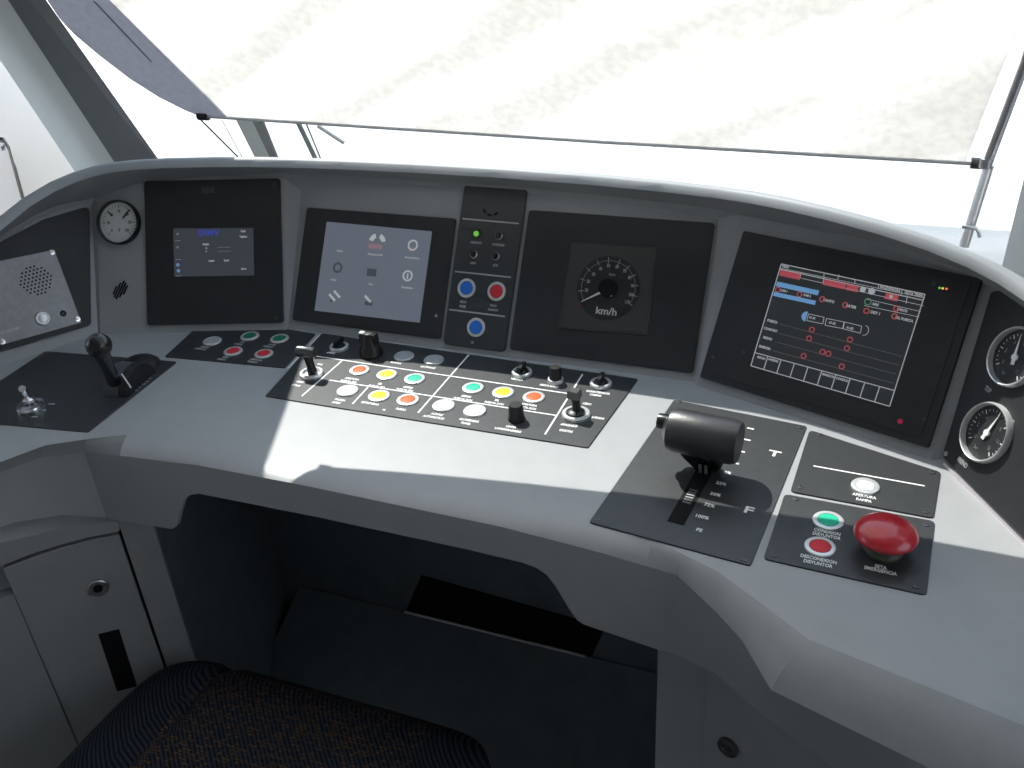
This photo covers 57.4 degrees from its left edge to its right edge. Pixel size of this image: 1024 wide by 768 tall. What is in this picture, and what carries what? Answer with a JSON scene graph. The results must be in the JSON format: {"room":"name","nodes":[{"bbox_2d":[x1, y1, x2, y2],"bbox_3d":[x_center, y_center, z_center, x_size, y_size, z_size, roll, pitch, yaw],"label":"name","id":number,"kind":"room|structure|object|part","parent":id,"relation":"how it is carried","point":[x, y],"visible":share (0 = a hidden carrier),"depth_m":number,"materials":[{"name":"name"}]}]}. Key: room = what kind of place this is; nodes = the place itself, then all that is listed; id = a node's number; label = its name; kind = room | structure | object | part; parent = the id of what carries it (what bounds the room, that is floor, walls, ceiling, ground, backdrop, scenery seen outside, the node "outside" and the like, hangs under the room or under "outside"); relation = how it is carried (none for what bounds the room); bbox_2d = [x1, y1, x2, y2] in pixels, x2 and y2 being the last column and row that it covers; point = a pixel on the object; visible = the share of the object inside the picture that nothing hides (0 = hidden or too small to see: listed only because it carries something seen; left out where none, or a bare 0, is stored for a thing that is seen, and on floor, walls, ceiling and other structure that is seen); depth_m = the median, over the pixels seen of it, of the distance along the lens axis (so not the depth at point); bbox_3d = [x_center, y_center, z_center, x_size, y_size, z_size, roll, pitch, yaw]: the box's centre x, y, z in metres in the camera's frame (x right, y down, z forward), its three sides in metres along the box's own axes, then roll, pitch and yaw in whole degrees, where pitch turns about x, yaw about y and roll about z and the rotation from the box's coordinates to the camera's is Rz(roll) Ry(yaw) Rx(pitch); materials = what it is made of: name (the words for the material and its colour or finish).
{"room":"train driver's cab","nodes":[
{"label":"train driver's cab","id":0,"kind":"room"},
{"bbox_2d":[0,61,74,196],"bbox_3d":[-1.644,-0.554,1.737,2.060,0.373,0.471,2,30,9],"label":"window","id":1,"kind":"structure","parent":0,"point":[38,160],"depth_m":1.59,"materials":[{"name":"glass"}]},
{"bbox_2d":[0,137,23,215],"bbox_3d":[-0.868,-0.328,1.538,0.108,0.132,0.251,-16,32,-20],"label":"flap","id":2,"kind":"object","parent":1,"relation":"attached to","point":[10,188],"visible":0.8,"depth_m":1.54,"materials":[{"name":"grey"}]},
{"bbox_2d":[0,0,113,171],"bbox_3d":[-0.705,-0.435,1.422,0.204,0.342,0.054,8,32,20],"label":"window pillar","id":3,"kind":"structure","parent":1,"relation":"attached to","point":[21,56],"depth_m":1.43,"materials":[{"name":"paint"}]},
{"bbox_3d":[-0.679,-0.602,-0.332,3.400,0.050,2.160,8,32,20],"label":"ceiling","id":4,"kind":"structure","parent":0,"visible":0},
{"bbox_2d":[47,0,1023,168],"bbox_3d":[-0.133,-0.501,0.462,1.251,0.943,0.612,7,31,17],"label":"roller blind","id":5,"kind":"object","parent":4,"relation":"hanging from","point":[888,80],"visible":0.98,"depth_m":0.82,"materials":[{"name":"grey fabric"}]},
{"bbox_2d":[979,50,1023,169],"bbox_3d":[0.382,-0.224,0.714,0.012,0.146,0.099,5,31,15],"label":"rod","id":6,"kind":"object","parent":5,"relation":"attached to","point":[986,162],"visible":1,"depth_m":0.73,"materials":[{"name":"metal"}]},
{"bbox_3d":[0.388,-0.225,0.717,0.004,0.144,0.088,5,31,15],"label":"rod","id":7,"kind":"part","parent":6,"relation":"part of","materials":[{"name":"silver metal"}]},
{"bbox_3d":[-0.464,1.062,0.910,3.400,0.030,2.700,8,32,20],"label":"floor","id":8,"kind":"structure","parent":0,"visible":0},
{"bbox_2d":[0,515,196,767],"bbox_3d":[-0.654,0.408,1.345,0.386,0.695,0.307,-14,31,-18],"label":"base cabinet","id":9,"kind":"object","parent":8,"relation":"on","point":[90,609],"visible":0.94,"depth_m":1.17,"materials":[{"name":"grey paint"}]},
{"bbox_3d":[-0.639,0.227,1.103,0.351,0.104,0.053,-14,31,-18],"label":"rail","id":10,"kind":"part","parent":9,"relation":"part of","materials":[{"name":"grey paint"}]},
{"bbox_3d":[-0.518,0.462,1.264,0.129,0.625,0.014,-14,31,-18],"label":"cabinet door","id":11,"kind":"part","parent":9,"relation":"part of","materials":[{"name":"grey paint"}]},
{"bbox_3d":[-0.494,0.365,1.401,0.036,0.695,0.302,-14,31,-18],"label":"corner post","id":12,"kind":"part","parent":9,"relation":"part of","materials":[{"name":"grey paint"}]},
{"bbox_2d":[0,157,1023,767],"bbox_3d":[-0.115,0.007,1.018,1.342,0.354,0.610,8,32,20],"label":"desk","id":13,"kind":"object","parent":9,"relation":"on","point":[858,674],"visible":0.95,"depth_m":0.96,"materials":[{"name":"grey paint"}]},
{"bbox_2d":[0,208,90,351],"bbox_3d":[-0.655,-0.130,1.242,0.243,0.142,0.064,-26,36,-33],"label":"intercom panel","id":14,"kind":"object","parent":13,"relation":"on","point":[45,271],"visible":1,"depth_m":1.26,"materials":[{"name":"metal"}]},
{"bbox_3d":[-0.672,-0.106,1.227,0.176,0.112,0.002,-25,12,-33],"label":"speaker plate","id":15,"kind":"part","parent":14,"relation":"part of","materials":[{"name":"grey metal"}]},
{"bbox_2d":[0,333,175,432],"bbox_3d":[-0.547,-0.041,1.135,0.231,0.109,0.179,4,31,13],"label":"panel","id":16,"kind":"object","parent":13,"relation":"on","point":[74,392],"visible":1,"depth_m":1.14,"materials":[{"name":"grey plastic"}]},
{"bbox_2d":[16,385,45,415],"bbox_3d":[-0.576,0.012,1.110,0.037,0.041,0.035,8,32,20],"label":"toggle switch","id":17,"kind":"object","parent":16,"relation":"attached to","point":[32,404],"depth_m":1.11,"materials":[{"name":"silver metal"}]},
{"bbox_3d":[-0.463,-0.043,1.047,0.028,0.028,0.028,4,31,13],"label":"ball knob","id":18,"kind":"part","parent":16,"relation":"part of","materials":[{"name":"black plastic"}]},
{"bbox_3d":[-0.471,-0.021,1.088,0.019,0.079,0.069,-15,32,-19],"label":"lever stem","id":19,"kind":"part","parent":16,"relation":"part of","materials":[{"name":"black plastic"}]},
{"bbox_2d":[96,200,140,244],"bbox_3d":[-0.541,-0.222,1.286,0.061,0.058,0.036,0,30,6],"label":"pressure gauge","id":20,"kind":"object","parent":13,"relation":"on","point":[118,222],"visible":1,"depth_m":1.29,"materials":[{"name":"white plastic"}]},
{"bbox_2d":[113,280,127,298],"bbox_3d":[-0.541,-0.130,1.293,0.024,0.024,0.010,-9,30,-9],"label":"speaker grille","id":21,"kind":"object","parent":13,"relation":"on","point":[123,280],"visible":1,"depth_m":1.29,"materials":[{"name":"black plastic"}]},
{"bbox_2d":[144,178,283,324],"bbox_3d":[-0.407,-0.180,1.276,0.193,0.176,0.095,0,30,6],"label":"screen","id":22,"kind":"object","parent":13,"relation":"attached to","point":[214,247],"visible":1,"depth_m":1.27,"materials":[{"name":"black plastic"}]},
{"bbox_3d":[-0.413,-0.264,1.271,0.018,0.008,0.001,0,2,5],"label":"maker plate","id":23,"kind":"part","parent":22,"relation":"part of","materials":[{"name":"black plastic"}]},
{"bbox_2d":[165,329,314,367],"bbox_3d":[-0.359,-0.054,1.242,0.181,0.004,0.102,5,31,15],"label":"panel","id":24,"kind":"object","parent":13,"relation":"on","point":[264,348],"visible":1,"depth_m":1.23,"materials":[{"name":"black plastic"}]},
{"bbox_2d":[293,208,455,338],"bbox_3d":[-0.185,-0.149,1.235,0.223,0.135,0.084,8,32,20],"label":"screen","id":25,"kind":"object","parent":13,"relation":"on","point":[382,272],"visible":1,"depth_m":1.23,"materials":[{"name":"grey"}]},
{"bbox_2d":[266,331,637,447],"bbox_3d":[-0.086,-0.014,1.104,0.441,0.040,0.173,8,32,20],"label":"panel","id":26,"kind":"object","parent":13,"relation":"on","point":[556,404],"visible":1,"depth_m":1.10,"materials":[{"name":"black plastic"}]},
{"bbox_2d":[295,345,323,380],"bbox_3d":[-0.249,-0.028,1.146,0.030,0.038,0.030,8,32,20],"label":"switch","id":27,"kind":"object","parent":26,"relation":"attached to","point":[308,370],"depth_m":1.14,"materials":[{"name":"black plastic"}]},
{"bbox_2d":[329,336,348,352],"bbox_3d":[-0.225,-0.052,1.211,0.026,0.012,0.026,8,32,20],"label":"switch","id":28,"kind":"object","parent":26,"relation":"attached to","point":[336,345],"depth_m":1.21,"materials":[{"name":"black plastic"}]},
{"bbox_2d":[358,331,383,358],"bbox_3d":[-0.180,-0.052,1.186,0.031,0.032,0.031,8,32,20],"label":"switch","id":29,"kind":"object","parent":26,"relation":"attached to","point":[369,347],"depth_m":1.18,"materials":[{"name":"black plastic"}]},
{"bbox_2d":[508,401,524,423],"bbox_3d":[0.004,0.031,1.033,0.019,0.020,0.019,8,32,20],"label":"switch","id":30,"kind":"object","parent":26,"relation":"attached to","point":[516,413],"depth_m":1.03,"materials":[{"name":"black plastic"}]},
{"bbox_2d":[511,361,532,378],"bbox_3d":[0.012,-0.018,1.124,0.026,0.012,0.026,8,32,20],"label":"switch","id":31,"kind":"object","parent":26,"relation":"attached to","point":[519,370],"depth_m":1.12,"materials":[{"name":"black plastic"}]},
{"bbox_2d":[547,364,563,384],"bbox_3d":[0.051,-0.012,1.101,0.019,0.020,0.019,8,32,20],"label":"switch","id":32,"kind":"object","parent":26,"relation":"attached to","point":[555,376],"depth_m":1.10,"materials":[{"name":"black plastic"}]},
{"bbox_2d":[562,387,589,422],"bbox_3d":[0.070,0.021,1.030,0.032,0.032,0.032,8,32,20],"label":"switch","id":33,"kind":"object","parent":26,"relation":"attached to","point":[573,410],"depth_m":1.03,"materials":[{"name":"black plastic"}]},
{"bbox_2d":[590,372,611,389],"bbox_3d":[0.103,-0.004,1.090,0.026,0.012,0.026,8,32,20],"label":"switch","id":34,"kind":"object","parent":26,"relation":"attached to","point":[598,381],"depth_m":1.09,"materials":[{"name":"black plastic"}]},
{"bbox_2d":[443,186,527,351],"bbox_3d":[-0.034,-0.148,1.182,0.086,0.178,0.110,8,32,20],"label":"panel","id":35,"kind":"object","parent":13,"relation":"on","point":[491,222],"visible":1,"depth_m":1.18,"materials":[{"name":"black plastic"}]},
{"bbox_2d":[469,250,477,258],"bbox_3d":[-0.049,-0.164,1.184,0.010,0.010,0.007,8,32,20],"label":"lamp","id":36,"kind":"object","parent":35,"relation":"attached to","point":[473,254],"depth_m":1.18,"materials":[{"name":"black plastic"}]},
{"bbox_2d":[472,230,479,237],"bbox_3d":[-0.045,-0.190,1.184,0.010,0.010,0.007,8,32,20],"label":"lamp","id":37,"kind":"object","parent":35,"relation":"attached to","point":[475,233],"depth_m":1.18,"materials":[{"name":"green plastic"}]},
{"bbox_2d":[491,252,499,260],"bbox_3d":[-0.021,-0.160,1.174,0.010,0.010,0.007,8,32,20],"label":"lamp","id":38,"kind":"object","parent":35,"relation":"attached to","point":[495,256],"depth_m":1.17,"materials":[{"name":"black plastic"}]},
{"bbox_2d":[495,231,502,239],"bbox_3d":[-0.017,-0.186,1.173,0.010,0.010,0.007,8,32,20],"label":"lamp","id":39,"kind":"object","parent":35,"relation":"attached to","point":[498,234],"depth_m":1.17,"materials":[{"name":"black plastic"}]},
{"bbox_2d":[510,210,714,372],"bbox_3d":[0.117,-0.115,1.127,0.230,0.152,0.094,8,32,20],"label":"speedometer","id":40,"kind":"object","parent":13,"relation":"on","point":[603,288],"visible":1,"depth_m":1.12,"materials":[{"name":"black plastic"}]},
{"bbox_3d":[0.115,-0.115,1.124,0.112,0.108,0.001,8,1,20],"label":"dial frame","id":41,"kind":"part","parent":40,"relation":"part of","materials":[{"name":"black plastic"}]},
{"bbox_2d":[590,400,805,565],"bbox_3d":[0.192,0.060,0.917,0.152,0.066,0.242,11,33,25],"label":"controller","id":42,"kind":"object","parent":13,"relation":"on","point":[706,480],"visible":1,"depth_m":0.90,"materials":[{"name":"black plastic"}]},
{"bbox_2d":[700,231,981,447],"bbox_3d":[0.338,-0.054,0.993,0.257,0.153,0.089,20,37,35],"label":"monitor","id":43,"kind":"object","parent":13,"relation":"on","point":[874,344],"visible":1,"depth_m":0.98,"materials":[{"name":"black plastic"}]},
{"bbox_2d":[764,495,934,594],"bbox_3d":[0.300,0.125,0.823,0.134,0.033,0.103,10,32,22],"label":"panel","id":44,"kind":"object","parent":13,"relation":"on","point":[884,549],"visible":1,"depth_m":0.81,"materials":[{"name":"black plastic"}]},
{"bbox_2d":[791,431,940,517],"bbox_3d":[0.349,0.085,0.916,0.130,0.004,0.114,10,32,22],"label":"panel","id":45,"kind":"object","parent":13,"relation":"on","point":[830,468],"visible":1,"depth_m":0.91,"materials":[{"name":"black plastic"}]},
{"bbox_2d":[959,165,993,247],"bbox_3d":[0.500,-0.190,1.007,0.022,0.093,0.018,8,32,20],"label":"post","id":46,"kind":"object","parent":13,"relation":"attached to","point":[970,226],"visible":0.9,"depth_m":1.01,"materials":[{"name":"metal"}]},
{"bbox_2d":[942,291,1023,544],"bbox_3d":[0.465,0.050,0.816,0.067,0.162,0.294,-7,30,-6],"label":"panel","id":47,"kind":"object","parent":13,"relation":"on","point":[1000,482],"visible":0.95,"depth_m":0.88,"materials":[{"name":"grey plastic"}]},
{"bbox_2d":[959,402,1012,463],"bbox_3d":[0.445,0.046,0.877,0.030,0.057,0.058,-8,30,-7],"label":"pressure gauge","id":48,"kind":"object","parent":47,"relation":"attached to","point":[1009,423],"visible":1,"depth_m":0.87,"materials":[{"name":"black metal"}]},
{"bbox_2d":[986,326,1023,387],"bbox_3d":[0.464,-0.025,0.864,0.030,0.056,0.058,-8,30,-7],"label":"pressure gauge","id":49,"kind":"object","parent":47,"relation":"attached to","point":[989,362],"visible":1,"depth_m":0.88,"materials":[{"name":"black metal"}]},
{"bbox_2d":[57,661,490,767],"bbox_3d":[-0.301,0.680,1.045,0.477,0.480,0.528,8,32,20],"label":"chair","id":50,"kind":"object","parent":8,"relation":"on","point":[189,714],"visible":1,"depth_m":1.07,"materials":[{"name":"black fabric"}]},
{"bbox_2d":[155,494,657,767],"bbox_3d":[-0.144,0.351,1.330,0.956,0.750,0.314,8,32,20],"label":"footwell","id":51,"kind":"object","parent":8,"relation":"on","point":[486,648],"visible":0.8,"depth_m":1.47,"materials":[{"name":"paint"}]},
{"bbox_3d":[-0.087,0.275,1.456,0.956,0.750,0.001,8,32,20],"label":"panel","id":52,"kind":"part","parent":51,"relation":"part of","materials":[{"name":"grey plastic"}]},
{"bbox_3d":[-0.101,0.562,1.457,0.764,0.234,0.276,8,32,20],"label":"footboard","id":53,"kind":"part","parent":51,"relation":"part of","materials":[{"name":"paint"}]},
{"bbox_2d":[655,576,831,767],"bbox_3d":[0.347,0.541,1.007,0.269,0.685,0.654,-19,33,-25],"label":"base cabinet","id":54,"kind":"object","parent":8,"relation":"on","point":[702,721],"visible":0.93,"depth_m":0.92,"materials":[{"name":"grey paint"}]},
{"bbox_3d":[0.365,0.579,0.917,0.418,0.665,0.012,21,38,36],"label":"door","id":55,"kind":"part","parent":54,"relation":"part of","materials":[{"name":"grey paint"}]},
{"bbox_3d":[0.956,-0.420,0.574,0.920,1.350,0.290,8,32,20],"label":"wall","id":56,"kind":"structure","parent":0,"visible":0},
{"bbox_2d":[236,120,277,156],"bbox_3d":[-0.463,-0.447,1.693,0.081,0.092,0.004,8,32,20],"label":"trim","id":57,"kind":"structure","parent":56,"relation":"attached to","point":[248,129],"depth_m":1.69,"materials":[{"name":"grey paint"}]},
{"bbox_2d":[1002,180,1023,277],"bbox_3d":[0.537,-0.159,0.931,0.074,0.214,0.029,8,32,20],"label":"trim","id":58,"kind":"structure","parent":56,"relation":"attached to","point":[1013,260],"depth_m":0.94,"materials":[{"name":"paint"}]},
{"bbox_3d":[0.100,-0.664,0.945,1.870,1.202,0.509,8,32,20],"label":"window","id":59,"kind":"structure","parent":56,"relation":"in","visible":0},
{"bbox_2d":[8,0,156,161],"bbox_3d":[-0.703,-0.543,1.422,0.372,0.509,0.051,8,32,20],"label":"window frame","id":60,"kind":"structure","parent":59,"relation":"attached to","point":[117,133],"depth_m":1.43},
{"bbox_2d":[200,120,241,156],"bbox_3d":[-0.471,-0.398,1.511,0.054,0.068,0.022,8,32,20],"label":"blind cord","id":61,"kind":"object","parent":59,"relation":"hanging from","point":[202,121],"visible":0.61,"depth_m":1.51,"materials":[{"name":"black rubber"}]},
{"bbox_3d":[-0.450,-0.394,1.504,0.001,0.065,0.023,23,39,38],"label":"cord","id":62,"kind":"part","parent":61,"relation":"part of","materials":[{"name":"grey metal"}]},
{"bbox_2d":[296,124,344,157],"bbox_3d":[-0.341,-0.434,1.668,0.097,0.081,0.009,8,32,20],"label":"windshield wiper","id":63,"kind":"object","parent":59,"relation":"attached to","point":[300,127],"visible":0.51,"depth_m":1.67,"materials":[{"name":"grey metal"}]},
{"bbox_3d":[-0.369,-0.438,1.679,0.037,0.081,0.009,8,32,20],"label":"arm","id":64,"kind":"part","parent":63,"relation":"part of","materials":[{"name":"grey metal"}]},
{"bbox_3d":[-0.356,-0.436,1.674,0.026,0.079,0.003,8,32,20],"label":"arm","id":65,"kind":"part","parent":63,"relation":"part of","materials":[{"name":"grey metal"}]},
{"bbox_3d":[-0.320,-0.442,1.654,0.052,0.034,0.007,8,32,20],"label":"blade","id":66,"kind":"part","parent":63,"relation":"part of","materials":[{"name":"grey rubber"}]},
{"label":"outside","id":67,"kind":"structure","parent":0,"visible":0},
{"bbox_2d":[46,0,1023,230],"bbox_3d":[14.813,-17.522,33.824,80.000,0.050,78.400,8,32,20],"label":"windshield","id":68,"kind":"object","parent":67,"point":[933,194],"depth_m":8.13,"materials":[{"name":"glass"}]},
{"bbox_3d":[-0.028,0.098,1.729,3.400,0.780,0.050,8,32,20],"label":"wall","id":69,"kind":"structure","parent":0,"visible":0},
{"bbox_2d":[894,223,1010,265],"bbox_3d":[0.162,-0.189,1.402,2.200,0.060,0.300,8,32,20],"label":"trim","id":70,"kind":"structure","parent":69,"relation":"attached to","point":[992,245],"depth_m":1.32,"materials":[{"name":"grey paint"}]}
]}

